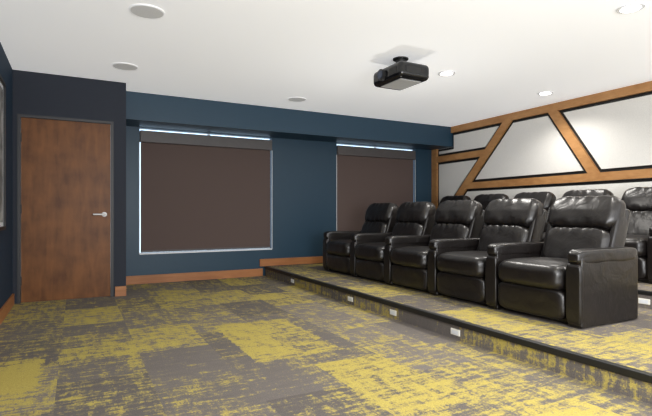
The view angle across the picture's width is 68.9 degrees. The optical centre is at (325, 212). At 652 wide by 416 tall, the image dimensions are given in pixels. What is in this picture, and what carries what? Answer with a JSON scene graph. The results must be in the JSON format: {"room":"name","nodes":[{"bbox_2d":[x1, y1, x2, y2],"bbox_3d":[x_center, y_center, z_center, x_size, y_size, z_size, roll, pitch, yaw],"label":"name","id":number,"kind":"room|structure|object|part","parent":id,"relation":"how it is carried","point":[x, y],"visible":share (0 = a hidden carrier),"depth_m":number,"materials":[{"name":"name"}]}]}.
{"room":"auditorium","nodes":[
{"label":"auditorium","id":0,"kind":"room"},
{"bbox_2d":[0,42,11,308],"bbox_3d":[-1.721,-0.289,1.778,0.150,2.590,7.750,0,0,-28],"label":"wall","id":1,"kind":"structure","parent":0,"point":[5,67],"depth_m":4.86,"materials":[{"name":"blue paint"}]},
{"bbox_2d":[0,74,5,230],"bbox_3d":[-2.864,-0.534,4.143,0.029,1.380,0.840,0,0,-28],"label":"framed picture","id":2,"kind":"object","parent":1,"relation":"attached to","point":[2,83],"visible":1,"depth_m":4.43,"materials":[{"name":"white metal"}]},
{"bbox_2d":[0,86,2,221],"bbox_3d":[-2.866,-0.534,4.142,0.002,1.240,0.700,0,0,-28],"label":"print","id":3,"kind":"object","parent":2,"relation":"attached to","point":[1,88],"depth_m":4.37,"materials":[{"name":"paper"}]},
{"bbox_2d":[0,294,13,324],"bbox_3d":[-1.641,0.946,1.809,0.020,0.120,7.730,0,0,-28],"label":"baseboard","id":4,"kind":"structure","parent":1,"relation":"attached to","point":[9,303],"depth_m":4.63,"materials":[{"name":"brown wood"}]},
{"bbox_2d":[12,69,125,303],"bbox_3d":[-3.234,-0.289,5.897,1.310,2.590,0.950,0,0,-28],"label":"wall","id":5,"kind":"structure","parent":0,"point":[33,93],"depth_m":5.53,"materials":[{"name":"paint"}]},
{"bbox_2d":[17,114,113,303],"bbox_3d":[-3.001,-0.046,5.513,0.975,2.105,0.148,0,0,-28],"label":"door","id":6,"kind":"structure","parent":5,"relation":"in","point":[65,166],"depth_m":5.49,"materials":[{"name":"wood"}]},
{"bbox_2d":[115,286,125,296],"bbox_3d":[-2.484,0.946,5.744,0.125,0.120,0.020,0,0,-28],"label":"baseboard","id":7,"kind":"structure","parent":5,"relation":"attached to","point":[119,290],"depth_m":5.74,"materials":[{"name":"brown wood"}]},
{"bbox_2d":[126,126,430,275],"bbox_3d":[-0.362,-0.289,8.031,5.760,2.590,0.150,0,0,-28],"label":"wall","id":8,"kind":"structure","parent":0,"point":[302,172],"depth_m":7.78,"materials":[{"name":"teal paint"}]},
{"bbox_2d":[126,268,262,284],"bbox_3d":[-1.942,0.946,7.103,2.100,0.120,0.020,0,0,-28],"label":"baseboard","id":9,"kind":"structure","parent":8,"relation":"attached to","point":[175,277],"depth_m":7.07,"materials":[{"name":"brown wood"}]},
{"bbox_2d":[140,129,269,252],"bbox_3d":[-1.810,-0.317,7.303,2.000,1.785,0.070,0,0,-28],"label":"window","id":10,"kind":"structure","parent":8,"relation":"in","point":[140,129],"depth_m":7.04,"materials":[{"name":"white metal"}]},
{"bbox_2d":[139,130,271,254],"bbox_3d":[-1.765,-0.292,7.219,2.014,1.765,0.080,0,0,-28],"label":"roller shade","id":11,"kind":"object","parent":10,"relation":"attached to","point":[199,192],"visible":1,"depth_m":7.18,"materials":[{"name":"fabric"}]},
{"bbox_3d":[-1.776,0.550,7.239,1.968,0.028,0.019,0,0,-28],"label":"rail","id":12,"kind":"part","parent":11,"relation":"part of","materials":[{"name":"grey metal"}]},
{"bbox_2d":[260,256,322,265],"bbox_3d":[0.497,0.793,8.384,3.510,0.115,0.025,0,0,-28],"label":"baseboard","id":13,"kind":"structure","parent":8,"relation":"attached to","point":[317,259],"depth_m":7.81,"materials":[{"name":"brown wood"}]},
{"bbox_2d":[337,144,412,150],"bbox_3d":[0.889,-0.317,8.723,1.700,1.785,0.070,0,0,-28],"label":"window","id":14,"kind":"structure","parent":8,"relation":"in","point":[337,144],"depth_m":8.70,"materials":[{"name":"white metal"}]},
{"bbox_2d":[336,145,415,230],"bbox_3d":[0.934,-0.292,8.639,1.714,1.765,0.080,0,0,-28],"label":"roller shade","id":15,"kind":"object","parent":8,"relation":"attached to","point":[365,176],"visible":0.57,"depth_m":8.55,"materials":[{"name":"fabric"}]},
{"bbox_2d":[126,91,452,149],"bbox_3d":[-0.268,-1.403,7.690,5.610,0.363,0.540,0,0,-28],"label":"soffit","id":16,"kind":"structure","parent":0,"point":[147,110],"depth_m":7.17,"materials":[{"name":"teal paint"}]},
{"bbox_2d":[0,0,651,126],"bbox_3d":[1.084,-1.634,3.876,7.070,0.100,8.850,0,0,-28],"label":"ceiling","id":17,"kind":"structure","parent":0,"point":[501,54],"depth_m":4.57,"materials":[{"name":"paint"}]},
{"bbox_2d":[112,62,137,69],"bbox_3d":[-2.164,-1.579,5.121,0.260,0.011,0.260,0,0,-28],"label":"ceiling speaker","id":18,"kind":"object","parent":17,"relation":"attached to","point":[119,65],"visible":1,"depth_m":5.10},
{"bbox_2d":[129,4,164,18],"bbox_3d":[-1.403,-1.579,3.725,0.260,0.011,0.260,0,0,-28],"label":"ceiling speaker","id":19,"kind":"object","parent":17,"relation":"attached to","point":[148,11],"visible":1,"depth_m":3.71},
{"bbox_2d":[288,97,305,101],"bbox_3d":[-0.402,-1.579,6.603,0.260,0.011,0.260,0,0,-28],"label":"ceiling speaker","id":20,"kind":"object","parent":17,"relation":"attached to","point":[294,99],"visible":1,"depth_m":6.58},
{"bbox_2d":[373,56,428,89],"bbox_3d":[0.752,-1.450,4.869,0.414,0.268,0.504,0,0,-28],"label":"projector","id":21,"kind":"object","parent":17,"relation":"attached to","point":[400,75],"visible":1,"depth_m":4.72,"materials":[{"name":"plastic"}]},
{"bbox_2d":[389,66,396,74],"bbox_3d":[0.658,-1.401,4.675,0.008,0.065,0.120,0,0,-28],"label":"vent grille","id":22,"kind":"object","parent":21,"relation":"attached to","point":[392,69],"depth_m":4.67,"materials":[{"name":"black plastic"}]},
{"bbox_3d":[0.766,-1.578,4.878,0.160,0.012,0.160,0,0,-28],"label":"ceiling plate","id":23,"kind":"part","parent":21,"relation":"part of","materials":[{"name":"black metal"}]},
{"bbox_2d":[406,65,420,73],"bbox_3d":[0.856,-1.401,4.643,0.180,0.065,0.008,0,0,-28],"label":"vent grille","id":24,"kind":"object","parent":21,"relation":"attached to","point":[410,69],"depth_m":4.64,"materials":[{"name":"black plastic"}]},
{"bbox_2d":[438,70,454,75],"bbox_3d":[1.364,-1.578,5.374,0.190,0.028,0.190,0,0,-28],"label":"recessed light","id":25,"kind":"object","parent":17,"relation":"in","point":[448,72],"visible":1,"depth_m":5.34,"materials":[{"name":"white metal"}]},
{"bbox_2d":[537,91,552,94],"bbox_3d":[2.893,-1.578,6.269,0.190,0.028,0.190,0,0,-28],"label":"recessed light","id":26,"kind":"object","parent":17,"relation":"in","point":[544,92],"visible":1,"depth_m":6.23,"materials":[{"name":"white metal"}]},
{"bbox_2d":[616,2,644,13],"bbox_3d":[2.352,-1.578,3.668,0.190,0.028,0.190,0,0,-28],"label":"recessed light","id":27,"kind":"object","parent":17,"relation":"in","point":[632,7],"visible":1,"depth_m":3.64,"materials":[{"name":"white metal"}]},
{"bbox_2d":[0,276,651,415],"bbox_3d":[1.084,1.056,3.876,7.070,0.100,8.850,0,0,-28],"label":"floor","id":28,"kind":"structure","parent":0,"point":[257,345],"depth_m":3.15,"materials":[{"name":"carpet"}]},
{"bbox_2d":[265,263,651,403],"bbox_3d":[2.578,0.929,4.560,3.480,0.154,8.670,0,0,-28],"label":"platform","id":29,"kind":"object","parent":28,"relation":"on","point":[616,357],"visible":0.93,"depth_m":3.57,"materials":[{"name":"carpet"}]},
{"bbox_2d":[323,203,398,274],"bbox_3d":[0.502,0.350,6.937,0.936,1.007,0.788,0,0,-28],"label":"recliner","id":30,"kind":"object","parent":29,"relation":"on","point":[379,217],"visible":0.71,"depth_m":6.81,"materials":[{"name":"black leather"}]},
{"bbox_3d":[-0.001,0.605,7.045,0.054,0.451,0.126,0,0,-28],"label":"arm","id":31,"kind":"part","parent":30,"relation":"part of","materials":[{"name":"black leather"}]},
{"bbox_3d":[0.317,0.588,7.213,0.720,0.530,0.118,0,0,-28],"label":"arm","id":32,"kind":"part","parent":30,"relation":"part of","materials":[{"name":"black leather"}]},
{"bbox_3d":[0.413,0.494,6.817,0.666,0.224,0.655,0,0,-28],"label":"seat","id":33,"kind":"part","parent":30,"relation":"part of","materials":[{"name":"black leather"}]},
{"bbox_3d":[0.712,0.302,6.974,0.251,0.367,0.600,0,0,-28],"label":"backrest","id":34,"kind":"part","parent":30,"relation":"part of","materials":[{"name":"black leather"}]},
{"bbox_2d":[350,201,435,282],"bbox_3d":[0.872,0.350,6.234,0.936,1.007,0.788,0,0,-28],"label":"recliner","id":35,"kind":"object","parent":29,"relation":"on","point":[412,218],"visible":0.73,"depth_m":6.11,"materials":[{"name":"black leather"}]},
{"bbox_3d":[0.369,0.605,6.342,0.054,0.451,0.126,0,0,-28],"label":"arm","id":36,"kind":"part","parent":35,"relation":"part of","materials":[{"name":"black leather"}]},
{"bbox_3d":[0.687,0.588,6.509,0.720,0.530,0.118,0,0,-28],"label":"arm","id":37,"kind":"part","parent":35,"relation":"part of","materials":[{"name":"black leather"}]},
{"bbox_3d":[0.783,0.494,6.113,0.666,0.224,0.655,0,0,-28],"label":"seat","id":38,"kind":"part","parent":35,"relation":"part of","materials":[{"name":"black leather"}]},
{"bbox_3d":[1.083,0.302,6.271,0.251,0.367,0.600,0,0,-28],"label":"backrest","id":39,"kind":"part","parent":35,"relation":"part of","materials":[{"name":"black leather"}]},
{"bbox_2d":[390,309,395,315],"bbox_3d":[0.639,0.949,4.529,0.011,0.050,0.100,0,0,-28],"label":"step light","id":40,"kind":"object","parent":29,"relation":"attached to","point":[392,312],"visible":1,"depth_m":4.52,"materials":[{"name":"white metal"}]},
{"bbox_2d":[384,200,484,292],"bbox_3d":[1.242,0.350,5.530,0.936,1.007,0.788,0,0,-28],"label":"recliner","id":41,"kind":"object","parent":29,"relation":"on","point":[405,256],"visible":0.73,"depth_m":5.41,"materials":[{"name":"black leather"}]},
{"bbox_3d":[0.739,0.605,5.638,0.054,0.451,0.126,0,0,-28],"label":"arm","id":42,"kind":"part","parent":41,"relation":"part of","materials":[{"name":"black leather"}]},
{"bbox_3d":[1.058,0.588,5.806,0.720,0.530,0.118,0,0,-28],"label":"arm","id":43,"kind":"part","parent":41,"relation":"part of","materials":[{"name":"black leather"}]},
{"bbox_3d":[1.153,0.494,5.410,0.666,0.224,0.655,0,0,-28],"label":"seat","id":44,"kind":"part","parent":41,"relation":"part of","materials":[{"name":"black leather"}]},
{"bbox_3d":[1.453,0.302,5.567,0.251,0.367,0.600,0,0,-28],"label":"backrest","id":45,"kind":"part","parent":41,"relation":"part of","materials":[{"name":"black leather"}]},
{"bbox_2d":[451,328,459,336],"bbox_3d":[1.030,0.949,3.785,0.011,0.050,0.100,0,0,-28],"label":"step light","id":46,"kind":"object","parent":29,"relation":"attached to","point":[456,332],"visible":1,"depth_m":3.77,"materials":[{"name":"white metal"}]},
{"bbox_2d":[427,198,547,305],"bbox_3d":[1.613,0.350,4.827,0.936,1.007,0.788,0,0,-28],"label":"recliner","id":47,"kind":"object","parent":29,"relation":"on","point":[455,266],"visible":0.81,"depth_m":4.71,"materials":[{"name":"black leather"}]},
{"bbox_3d":[1.109,0.605,4.935,0.054,0.451,0.126,0,0,-28],"label":"arm","id":48,"kind":"part","parent":47,"relation":"part of","materials":[{"name":"black leather"}]},
{"bbox_3d":[1.428,0.588,5.102,0.720,0.530,0.118,0,0,-28],"label":"arm","id":49,"kind":"part","parent":47,"relation":"part of","materials":[{"name":"black leather"}]},
{"bbox_3d":[1.524,0.494,4.706,0.666,0.224,0.655,0,0,-28],"label":"seat","id":50,"kind":"part","parent":47,"relation":"part of","materials":[{"name":"black leather"}]},
{"bbox_3d":[1.823,0.302,4.864,0.251,0.367,0.600,0,0,-28],"label":"backrest","id":51,"kind":"part","parent":47,"relation":"part of","materials":[{"name":"black leather"}]},
{"bbox_2d":[485,195,637,328],"bbox_3d":[2.013,0.350,4.066,0.936,1.007,0.918,0,0,-28],"label":"recliner","id":52,"kind":"object","parent":29,"relation":"on","point":[582,275],"visible":1,"depth_m":3.83,"materials":[{"name":"black leather"}]},
{"bbox_3d":[1.480,0.605,4.231,0.054,0.451,0.126,0,0,-28],"label":"arm","id":53,"kind":"part","parent":52,"relation":"part of","materials":[{"name":"black leather"}]},
{"bbox_3d":[1.798,0.588,4.399,0.720,0.530,0.118,0,0,-28],"label":"arm","id":54,"kind":"part","parent":52,"relation":"part of","materials":[{"name":"black leather"}]},
{"bbox_3d":[1.894,0.494,4.003,0.666,0.224,0.655,0,0,-28],"label":"seat","id":55,"kind":"part","parent":52,"relation":"part of","materials":[{"name":"black leather"}]},
{"bbox_3d":[1.848,0.603,3.533,0.050,0.449,0.125,0,0,-28],"label":"arm","id":56,"kind":"part","parent":52,"relation":"part of","materials":[{"name":"black leather"}]},
{"bbox_3d":[2.193,0.302,4.160,0.251,0.367,0.600,0,0,-28],"label":"backrest","id":57,"kind":"part","parent":52,"relation":"part of","materials":[{"name":"black leather"}]},
{"bbox_3d":[2.166,0.588,3.700,0.720,0.530,0.118,0,0,-28],"label":"arm","id":58,"kind":"part","parent":52,"relation":"part of","materials":[{"name":"black leather"}]},
{"bbox_2d":[638,281,651,308],"bbox_3d":[3.405,0.779,4.996,1.610,0.154,8.670,0,0,-28],"label":"platform","id":59,"kind":"object","parent":29,"relation":"on","point":[644,288],"visible":0.02,"depth_m":4.32,"materials":[{"name":"carpet"}]},
{"bbox_2d":[439,195,470,203],"bbox_3d":[1.896,0.200,8.089,0.936,1.007,0.788,0,0,-28],"label":"recliner","id":60,"kind":"object","parent":59,"relation":"on","point":[460,197],"visible":0.07,"depth_m":8.09,"materials":[{"name":"black leather"}]},
{"bbox_2d":[474,194,508,209],"bbox_3d":[2.266,0.200,7.386,0.936,1.007,0.788,0,0,-28],"label":"recliner","id":61,"kind":"object","parent":59,"relation":"on","point":[484,199],"visible":0.1,"depth_m":7.42,"materials":[{"name":"black leather"}]},
{"bbox_2d":[514,191,555,221],"bbox_3d":[2.636,0.200,6.682,0.936,1.007,0.788,0,0,-28],"label":"recliner","id":62,"kind":"object","parent":59,"relation":"on","point":[547,199],"visible":0.14,"depth_m":6.54,"materials":[{"name":"black leather"}]},
{"bbox_2d":[541,189,613,241],"bbox_3d":[3.007,0.200,5.979,0.936,1.007,0.788,0,0,-28],"label":"recliner","id":63,"kind":"object","parent":59,"relation":"on","point":[589,192],"visible":0.08,"depth_m":6.00,"materials":[{"name":"black leather"}]},
{"bbox_2d":[621,187,651,283],"bbox_3d":[3.407,0.200,5.218,0.936,1.007,0.918,0,0,-28],"label":"recliner","id":64,"kind":"object","parent":59,"relation":"on","point":[638,200],"visible":0.33,"depth_m":5.26,"materials":[{"name":"black leather"}]},
{"bbox_3d":[3.288,0.344,5.155,0.666,0.224,0.655,0,0,-28],"label":"seat","id":65,"kind":"part","parent":64,"relation":"part of","materials":[{"name":"black leather"}]},
{"bbox_3d":[3.587,0.152,5.312,0.251,0.367,0.600,0,0,-28],"label":"backrest","id":66,"kind":"part","parent":64,"relation":"part of","materials":[{"name":"black leather"}]},
{"bbox_3d":[3.242,0.453,4.684,0.050,0.449,0.125,0,0,-28],"label":"arm","id":67,"kind":"part","parent":64,"relation":"part of","materials":[{"name":"black leather"}]},
{"bbox_2d":[638,298,649,304],"bbox_3d":[2.876,0.799,4.294,0.011,0.050,0.100,0,0,-28],"label":"step light","id":68,"kind":"object","parent":59,"relation":"attached to","point":[640,300],"visible":1,"depth_m":4.29,"materials":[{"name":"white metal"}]},
{"bbox_3d":[4.181,-0.289,5.421,0.150,2.590,8.700,0,0,-28],"label":"wall","id":69,"kind":"structure","parent":0,"visible":0},
{"bbox_2d":[431,149,438,208],"bbox_3d":[2.101,-0.258,9.158,0.050,1.927,0.150,0,0,-28],"label":"trim","id":70,"kind":"structure","parent":69,"relation":"attached to","point":[434,153],"depth_m":9.13,"materials":[{"name":"brown wood"}]},
{"bbox_2d":[438,157,479,205],"bbox_3d":[2.402,-0.383,8.607,0.029,1.159,1.101,0,0,-28],"label":"acoustic panel","id":71,"kind":"object","parent":69,"relation":"attached to","point":[451,174],"visible":0.82,"depth_m":8.72,"materials":[{"name":"fabric"}]},
{"bbox_2d":[437,149,484,162],"bbox_3d":[2.419,-1.019,8.555,0.050,0.110,1.212,0,0,-28],"label":"trim","id":72,"kind":"structure","parent":69,"relation":"attached to","point":[473,154],"depth_m":8.52,"materials":[{"name":"brown wood"}]},
{"bbox_2d":[438,123,501,156],"bbox_3d":[2.514,-1.272,8.395,0.029,0.391,1.581,0,0,-28],"label":"acoustic panel","id":73,"kind":"object","parent":69,"relation":"attached to","point":[476,139],"visible":1,"depth_m":8.31,"materials":[{"name":"fabric"}]},
{"bbox_2d":[455,120,512,195],"bbox_3d":[2.546,-0.543,8.313,0.050,1.852,1.759,0,0,-28],"label":"trim","id":74,"kind":"structure","parent":69,"relation":"attached to","point":[504,126],"depth_m":8.02,"materials":[{"name":"brown wood"}]},
{"bbox_2d":[472,113,586,181],"bbox_3d":[3.053,-1.002,7.370,0.029,0.931,2.149,0,0,-28],"label":"acoustic panel","id":75,"kind":"object","parent":69,"relation":"attached to","point":[534,146],"visible":1,"depth_m":7.23,"materials":[{"name":"fabric"}]},
{"bbox_2d":[451,81,651,132],"bbox_3d":[3.590,-1.526,6.330,0.050,0.115,5.460,0,0,-28],"label":"trim","id":76,"kind":"structure","parent":69,"relation":"attached to","point":[644,87],"depth_m":6.73,"materials":[{"name":"brown wood"}]},
{"bbox_2d":[464,178,651,199],"bbox_3d":[3.507,0.081,6.508,0.029,1.006,5.846,0,0,-28],"label":"acoustic panel","id":77,"kind":"object","parent":69,"relation":"attached to","point":[617,187],"visible":0.25,"depth_m":6.72,"materials":[{"name":"fabric"}]},
{"bbox_2d":[466,168,651,188],"bbox_3d":[3.677,-0.479,6.164,0.050,0.110,5.084,0,0,-28],"label":"trim","id":78,"kind":"structure","parent":69,"relation":"attached to","point":[640,173],"depth_m":6.65,"materials":[{"name":"brown wood"}]},
{"bbox_2d":[548,111,599,172],"bbox_3d":[3.440,-1.002,6.614,0.050,0.935,0.763,0,0,-28],"label":"trim","id":79,"kind":"structure","parent":69,"relation":"attached to","point":[570,137],"depth_m":6.58,"materials":[{"name":"brown wood"}]},
{"bbox_2d":[560,91,651,171],"bbox_3d":[4.106,-1.002,5.370,0.029,0.931,3.274,0,0,-28],"label":"acoustic panel","id":80,"kind":"object","parent":69,"relation":"attached to","point":[616,134],"visible":1,"depth_m":6.08,"materials":[{"name":"fabric"}]}
]}

